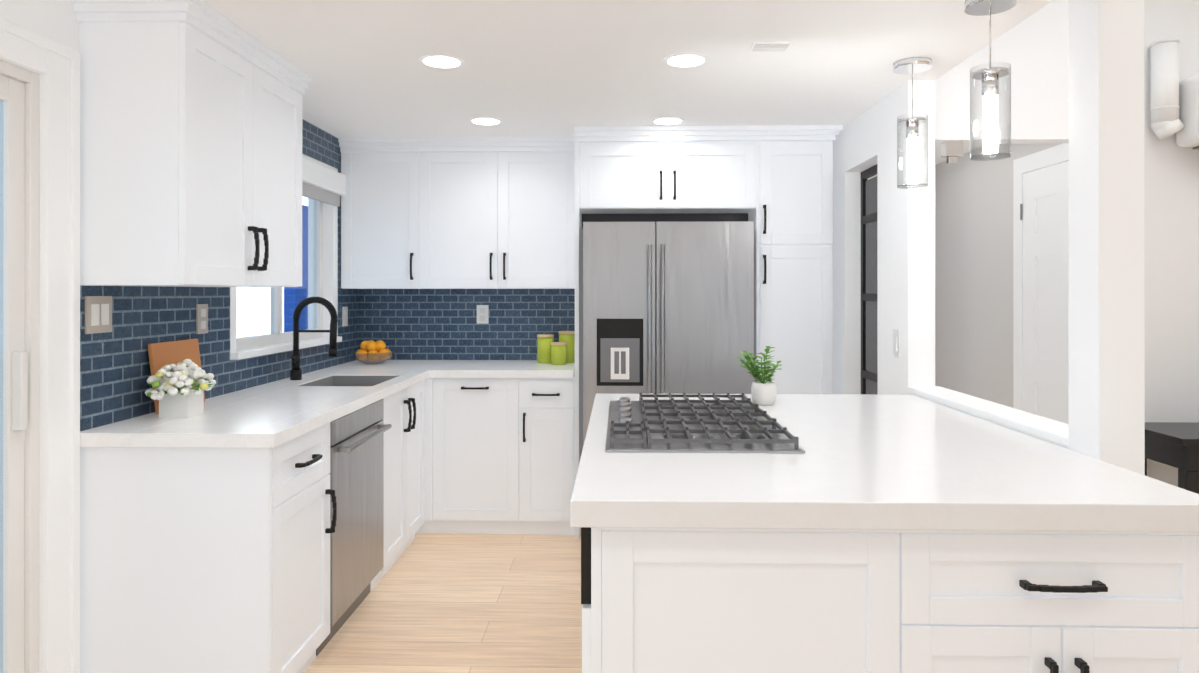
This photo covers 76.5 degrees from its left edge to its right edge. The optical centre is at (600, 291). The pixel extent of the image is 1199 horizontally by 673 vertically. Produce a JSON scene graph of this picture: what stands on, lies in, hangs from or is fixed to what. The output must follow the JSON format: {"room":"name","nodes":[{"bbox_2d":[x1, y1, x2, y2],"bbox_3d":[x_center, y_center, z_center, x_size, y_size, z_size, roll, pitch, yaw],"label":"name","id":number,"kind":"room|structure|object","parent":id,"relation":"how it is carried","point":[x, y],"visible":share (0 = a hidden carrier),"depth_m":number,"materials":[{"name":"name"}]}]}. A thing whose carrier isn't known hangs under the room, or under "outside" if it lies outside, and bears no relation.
{"room":"kitchen","nodes":[
{"label":"kitchen","id":0,"kind":"room"},
{"bbox_2d":[0,0,357,672],"bbox_3d":[-1.728,0.228,0.893,0.158,2.280,8.260,0,0,1],"label":"wall","id":1,"kind":"structure","parent":0,"point":[115,372],"depth_m":2.68,"materials":[{"name":"blue tile"}]},
{"bbox_2d":[0,101,3,670],"bbox_3d":[-1.675,0.363,1.649,0.005,1.790,0.935,0,0,1],"label":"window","id":2,"kind":"structure","parent":1,"relation":"in","point":[0,375],"depth_m":2.11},
{"bbox_2d":[0,17,79,672],"bbox_3d":[-1.676,0.318,1.233,0.115,2.100,2.193,0,0,1],"label":"door frame","id":3,"kind":"structure","parent":1,"relation":"attached to","point":[56,65],"depth_m":2.20,"materials":[{"name":"white wood"}]},
{"bbox_2d":[85,296,111,333],"bbox_3d":[-1.605,0.074,2.436,0.010,0.118,0.120,0,0,1],"label":"light switch","id":4,"kind":"object","parent":1,"relation":"attached to","point":[98,314],"visible":1,"depth_m":2.43,"materials":[{"name":"beige plastic"}]},
{"bbox_2d":[70,0,311,286],"bbox_3d":[-1.422,-0.464,2.776,0.373,0.891,0.914,0,0,1],"label":"upper cabinet","id":5,"kind":"object","parent":1,"relation":"attached to","point":[190,143],"visible":1,"depth_m":2.36,"materials":[{"name":"white wood"}]},
{"bbox_2d":[196,304,207,333],"bbox_3d":[-1.590,0.110,3.040,0.009,0.118,0.075,0,0,1],"label":"electrical outlet","id":6,"kind":"object","parent":1,"relation":"attached to","point":[201,318],"visible":1,"depth_m":3.03,"materials":[{"name":"beige plastic"}]},
{"bbox_2d":[231,197,341,359],"bbox_3d":[-1.639,-0.167,3.900,0.185,0.925,1.225,0,0,1],"label":"window","id":7,"kind":"structure","parent":1,"relation":"in","point":[323,217],"depth_m":4.37,"materials":[{"name":"white"}]},
{"bbox_2d":[284,205,307,331],"bbox_3d":[-2.028,0.397,5.122,0.075,1.949,0.300,0,0,1],"label":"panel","id":8,"kind":"object","parent":7,"relation":"in","point":[289,300],"depth_m":5.08,"materials":[{"name":"blue"}]},
{"bbox_2d":[302,157,345,206],"bbox_3d":[-1.549,-0.594,3.898,0.046,0.190,1.245,0,0,1],"label":"window valance","id":9,"kind":"object","parent":1,"relation":"attached to","point":[321,183],"visible":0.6,"depth_m":4.18,"materials":[{"name":"white"}]},
{"bbox_2d":[342,307,347,325],"bbox_3d":[-1.550,0.152,4.620,0.009,0.118,0.075,0,0,1],"label":"electrical outlet","id":10,"kind":"object","parent":1,"relation":"attached to","point":[344,316],"visible":1,"depth_m":4.61,"materials":[{"name":"white plastic"}]},
{"bbox_2d":[303,529,581,672],"bbox_3d":[1.216,1.399,1.788,11.500,0.060,10.200,0,0,1],"label":"floor","id":11,"kind":"structure","parent":0,"point":[470,603],"depth_m":3.25,"materials":[{"name":"brown wood"}]},
{"bbox_2d":[80,422,335,672],"bbox_3d":[-1.313,0.924,2.601,0.598,0.886,0.498,0,0,1],"label":"base cabinet","id":12,"kind":"object","parent":11,"relation":"on","point":[204,559],"depth_m":2.35,"materials":[{"name":"white wood"}]},
{"bbox_2d":[80,360,443,447],"bbox_3d":[-1.272,0.558,3.592,0.630,0.245,2.537,0,0,1],"label":"countertop","id":13,"kind":"structure","parent":12,"relation":"on","point":[273,414],"depth_m":2.78,"materials":[{"name":"white stone"}]},
{"bbox_2d":[147,339,204,413],"bbox_3d":[-1.572,0.309,2.829,0.045,0.249,0.300,0,0,1],"label":"cutting board","id":14,"kind":"object","parent":13,"relation":"on","point":[162,354],"visible":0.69,"depth_m":2.79,"materials":[{"name":"brown wood"}]},
{"bbox_2d":[144,359,215,417],"bbox_3d":[-1.443,0.335,2.659,0.217,0.198,0.252,0,0,1],"label":"potted flowers","id":15,"kind":"object","parent":13,"relation":"on","point":[175,393],"visible":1,"depth_m":2.61,"materials":[{"name":"white plant"}]},
{"bbox_2d":[290,297,337,379],"bbox_3d":[-1.412,0.230,3.715,0.233,0.409,0.115,0,0,1],"label":"faucet","id":16,"kind":"object","parent":13,"relation":"on","point":[296,372],"visible":1,"depth_m":3.73,"materials":[{"name":"black metal"}]},
{"bbox_2d":[351,340,395,364],"bbox_3d":[-1.364,0.365,4.575,0.260,0.140,0.260,0,0,1],"label":"fruit bowl","id":17,"kind":"object","parent":13,"relation":"on","point":[372,351],"visible":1,"depth_m":4.52,"materials":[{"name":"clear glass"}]},
{"bbox_2d":[316,399,391,655],"bbox_3d":[-1.262,0.926,3.164,0.636,0.883,0.621,0,0,1],"label":"dishwasher","id":18,"kind":"object","parent":11,"relation":"on","point":[356,473],"visible":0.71,"depth_m":3.10,"materials":[{"name":"silver metal"}]},
{"bbox_2d":[336,416,424,590],"bbox_3d":[-1.281,1.040,3.853,0.598,0.658,0.749,0,0,1],"label":"base cabinet","id":19,"kind":"object","parent":11,"relation":"on","point":[404,443],"depth_m":3.78,"materials":[{"name":"white wood"}]},
{"bbox_2d":[415,378,446,533],"bbox_3d":[-1.214,0.927,4.538,0.698,0.886,0.621,0,0,1],"label":"base cabinet","id":20,"kind":"object","parent":11,"relation":"on","point":[435,522],"depth_m":4.24,"materials":[{"name":"white wood"}]},
{"bbox_2d":[447,378,534,534],"bbox_3d":[-0.654,0.927,4.535,0.546,0.886,0.598,0,0,1],"label":"base cabinet","id":21,"kind":"object","parent":11,"relation":"on","point":[499,455],"depth_m":4.24,"materials":[{"name":"white wood"}]},
{"bbox_2d":[535,376,574,534],"bbox_3d":[-0.326,0.927,4.527,0.370,0.886,0.598,0,0,1],"label":"base cabinet","id":22,"kind":"object","parent":11,"relation":"on","point":[554,397],"depth_m":4.23,"materials":[{"name":"white wood"}]},
{"bbox_2d":[432,360,574,377],"bbox_3d":[-0.538,0.458,4.522,0.793,0.042,0.640,0,0,1],"label":"countertop","id":23,"kind":"structure","parent":22,"relation":"on","point":[450,368],"depth_m":4.25,"materials":[{"name":"white stone"}]},
{"bbox_2d":[558,331,574,362],"bbox_3d":[-0.207,0.340,4.665,0.103,0.192,0.103,0,0,-8],"label":"canister","id":24,"kind":"object","parent":23,"relation":"on","point":[567,332],"depth_m":4.64,"materials":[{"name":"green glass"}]},
{"bbox_2d":[583,221,753,444],"bbox_3d":[0.371,0.497,4.410,0.913,1.742,0.781,0,0,1],"label":"fridge","id":25,"kind":"object","parent":11,"relation":"on","point":[668,307],"visible":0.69,"depth_m":4.08,"materials":[{"name":"silver metal"}]},
{"bbox_2d":[742,133,837,393],"bbox_3d":[1.077,0.255,4.492,0.423,2.227,0.598,0,0,1],"label":"tall cabinet","id":26,"kind":"object","parent":11,"relation":"on","point":[774,183],"depth_m":4.20,"materials":[{"name":"white wood"}]},
{"bbox_2d":[581,527,1198,672],"bbox_3d":[0.637,0.930,2.379,1.319,0.874,1.629,0,0,1],"label":"base cabinet","id":27,"kind":"object","parent":11,"relation":"on","point":[686,600],"visible":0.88,"depth_m":1.61,"materials":[{"name":"white wood"}]},
{"bbox_2d":[570,394,1198,531],"bbox_3d":[0.629,0.463,2.396,1.343,0.057,1.668,0,0,1],"label":"countertop","id":28,"kind":"structure","parent":27,"relation":"on","point":[884,462],"depth_m":1.74,"materials":[{"name":"white stone"}]},
{"bbox_2d":[605,393,804,452],"bbox_3d":[0.292,0.414,2.512,0.535,0.040,0.940,0,0,1],"label":"cooktop","id":29,"kind":"object","parent":28,"relation":"in","point":[745,424],"visible":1,"depth_m":2.31,"materials":[{"name":"silver metal"}]},
{"bbox_2d":[737,346,781,405],"bbox_3d":[0.610,0.323,2.916,0.167,0.222,0.205,0,0,1],"label":"potted plant","id":30,"kind":"object","parent":28,"relation":"on","point":[763,392],"visible":0.98,"depth_m":2.90,"materials":[{"name":"green plant"}]},
{"bbox_2d":[1145,422,1198,493],"bbox_3d":[2.786,0.972,3.143,1.030,0.794,0.388,0,0,1],"label":"console table","id":31,"kind":"object","parent":11,"relation":"on","point":[1174,444],"visible":0.33,"depth_m":3.06,"materials":[{"name":"black paint"}]},
{"bbox_2d":[358,289,574,359],"bbox_3d":[-0.113,0.232,4.904,3.185,2.280,0.158,0,0,1],"label":"wall","id":32,"kind":"structure","parent":0,"point":[423,324],"depth_m":4.84,"materials":[{"name":"blue tile"}]},
{"bbox_2d":[339,145,429,288],"bbox_3d":[-1.282,-0.437,4.695,0.535,0.842,0.313,0,0,1],"label":"upper cabinet","id":33,"kind":"object","parent":32,"relation":"attached to","point":[385,207],"depth_m":4.54,"materials":[{"name":"white wood"}]},
{"bbox_2d":[477,305,488,323],"bbox_3d":[-0.750,0.146,4.837,0.075,0.118,0.009,0,0,1],"label":"electrical outlet","id":34,"kind":"object","parent":32,"relation":"attached to","point":[482,314],"visible":1,"depth_m":4.83,"materials":[{"name":"white plastic"}]},
{"bbox_2d":[430,145,574,288],"bbox_3d":[-0.638,-0.437,4.679,1.009,0.842,0.313,0,0,1],"label":"upper cabinet","id":35,"kind":"object","parent":32,"relation":"attached to","point":[462,213],"depth_m":4.53,"materials":[{"name":"white wood"}]},
{"bbox_2d":[578,133,757,220],"bbox_3d":[0.377,-0.659,4.511,0.978,0.399,0.598,0,0,1],"label":"upper cabinet","id":36,"kind":"object","parent":32,"relation":"attached to","point":[622,176],"depth_m":4.22,"materials":[{"name":"white wood"}]},
{"bbox_2d":[202,0,1052,164],"bbox_3d":[0.227,-0.972,1.215,4.150,0.120,9.000,0,0,1],"label":"ceiling","id":37,"kind":"structure","parent":0,"point":[545,68],"depth_m":2.95,"materials":[{"name":"white paint"}]},
{"bbox_2d":[419,54,463,68],"bbox_3d":[-0.628,-0.907,3.007,0.176,0.006,0.176,0,0,1],"label":"recessed light","id":38,"kind":"object","parent":37,"relation":"in","point":[442,61],"visible":1,"depth_m":2.99,"materials":[{"name":"white plastic"}]},
{"bbox_2d":[469,117,501,124],"bbox_3d":[-0.612,-0.906,4.057,0.176,0.006,0.176,0,0,1],"label":"recessed light","id":39,"kind":"object","parent":37,"relation":"in","point":[485,121],"visible":1,"depth_m":4.04,"materials":[{"name":"white plastic"}]},
{"bbox_2d":[651,117,683,124],"bbox_3d":[0.358,-0.906,4.053,0.176,0.006,0.176,0,0,1],"label":"recessed light","id":40,"kind":"object","parent":37,"relation":"in","point":[667,121],"visible":1,"depth_m":4.04,"materials":[{"name":"white plastic"}]},
{"bbox_2d":[664,53,707,67],"bbox_3d":[0.335,-0.907,2.993,0.176,0.006,0.176,0,0,1],"label":"recessed light","id":41,"kind":"object","parent":37,"relation":"in","point":[683,60],"visible":1,"depth_m":2.98,"materials":[{"name":"white plastic"}]},
{"bbox_2d":[749,41,792,51],"bbox_3d":[0.630,-0.906,2.820,0.145,0.008,0.100,0,0,1],"label":"ceiling vent","id":42,"kind":"object","parent":37,"relation":"in","point":[776,46],"visible":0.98,"depth_m":2.80,"materials":[{"name":"white metal"}]},
{"bbox_2d":[893,57,931,188],"bbox_3d":[1.237,-0.662,3.020,0.144,0.494,0.144,0,0,1],"label":"pendant light","id":43,"kind":"object","parent":37,"relation":"hanging from","point":[912,65],"visible":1,"depth_m":3.00,"materials":[{"name":"clear glass"}]},
{"bbox_2d":[965,0,1016,160],"bbox_3d":[1.211,-0.663,2.365,0.144,0.494,0.144,0,0,1],"label":"pendant light","id":44,"kind":"object","parent":37,"relation":"hanging from","point":[990,76],"visible":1,"depth_m":2.35,"materials":[{"name":"clear glass"}]},
{"bbox_2d":[868,165,935,385],"bbox_3d":[1.953,0.233,5.522,0.913,2.280,0.100,0,0,1],"label":"wall","id":45,"kind":"structure","parent":0,"point":[935,268],"depth_m":5.46,"materials":[{"name":"white paint"}]},
{"bbox_2d":[832,0,1144,474],"bbox_3d":[1.386,0.230,3.457,0.115,2.280,2.977,0,0,1],"label":"wall","id":46,"kind":"structure","parent":0,"point":[1106,263],"depth_m":2.05,"materials":[{"name":"white paint"}]},
{"bbox_2d":[861,164,877,393],"bbox_3d":[1.438,0.356,3.929,0.026,2.024,0.524,0,0,1],"label":"door","id":47,"kind":"structure","parent":46,"relation":"attached to","point":[869,367],"depth_m":4.07,"materials":[{"name":"grey"}]},
{"bbox_2d":[893,329,899,356],"bbox_3d":[1.321,0.230,3.403,0.010,0.118,0.075,0,0,1],"label":"light switch","id":48,"kind":"object","parent":46,"relation":"attached to","point":[896,342],"visible":1,"depth_m":3.39,"materials":[{"name":"white plastic"}]},
{"bbox_2d":[907,386,1068,445],"bbox_3d":[1.374,0.418,2.689,0.141,0.023,1.171,0,0,1],"label":"sill","id":49,"kind":"structure","parent":46,"relation":"attached to","point":[1045,427],"depth_m":2.55,"materials":[{"name":"white paint"}]},
{"bbox_2d":[936,143,1062,407],"bbox_3d":[2.381,0.231,4.461,0.005,2.280,1.999,0,0,1],"label":"wall","id":50,"kind":"structure","parent":0,"point":[974,278],"depth_m":4.83,"materials":[{"name":"white paint"}]},
{"bbox_2d":[941,140,962,163],"bbox_3d":[1.577,-0.624,3.416,0.080,0.099,0.050,0,0,1],"label":"bracket","id":51,"kind":"object","parent":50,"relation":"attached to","point":[951,151],"visible":1,"depth_m":3.39,"materials":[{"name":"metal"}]},
{"bbox_2d":[1013,143,1068,423],"bbox_3d":[2.350,0.311,3.871,0.026,2.120,0.940,0,0,1],"label":"door","id":52,"kind":"structure","parent":50,"relation":"attached to","point":[1040,283],"depth_m":4.07,"materials":[{"name":"white wood"}]},
{"bbox_2d":[935,0,1068,143],"bbox_3d":[1.900,-1.152,3.424,0.913,0.955,0.100,0,0,1],"label":"wall","id":53,"kind":"structure","parent":0,"point":[1033,50],"depth_m":3.37,"materials":[{"name":"white paint"}]},
{"bbox_2d":[1144,0,1198,486],"bbox_3d":[4.715,-0.128,4.652,4.650,3.000,2.700,0,0,1],"label":"wall block","id":54,"kind":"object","parent":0,"point":[1171,228],"visible":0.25,"depth_m":3.36,"materials":[{"name":"white paint"}]},
{"bbox_2d":[1150,38,1183,139],"bbox_3d":[2.459,-0.871,3.305,0.122,0.422,0.104,0,0,1],"label":"pipe","id":55,"kind":"object","parent":54,"relation":"attached to","point":[1166,122],"visible":0.98,"depth_m":3.27,"materials":[{"name":"white plastic"}]},
{"bbox_2d":[1176,74,1198,146],"bbox_3d":[2.931,-0.777,3.260,0.825,0.295,0.170,0,0,1],"label":"air conditioner unit","id":56,"kind":"object","parent":54,"relation":"attached to","point":[1187,134],"visible":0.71,"depth_m":3.26,"materials":[{"name":"white plastic"}]},
{"label":"outside","id":57,"kind":"structure","parent":0,"visible":0},
{"bbox_2d":[236,196,307,337],"bbox_3d":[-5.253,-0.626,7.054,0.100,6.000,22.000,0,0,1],"label":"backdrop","id":58,"kind":"structure","parent":57,"point":[261,311],"depth_m":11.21,"materials":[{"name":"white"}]}
]}

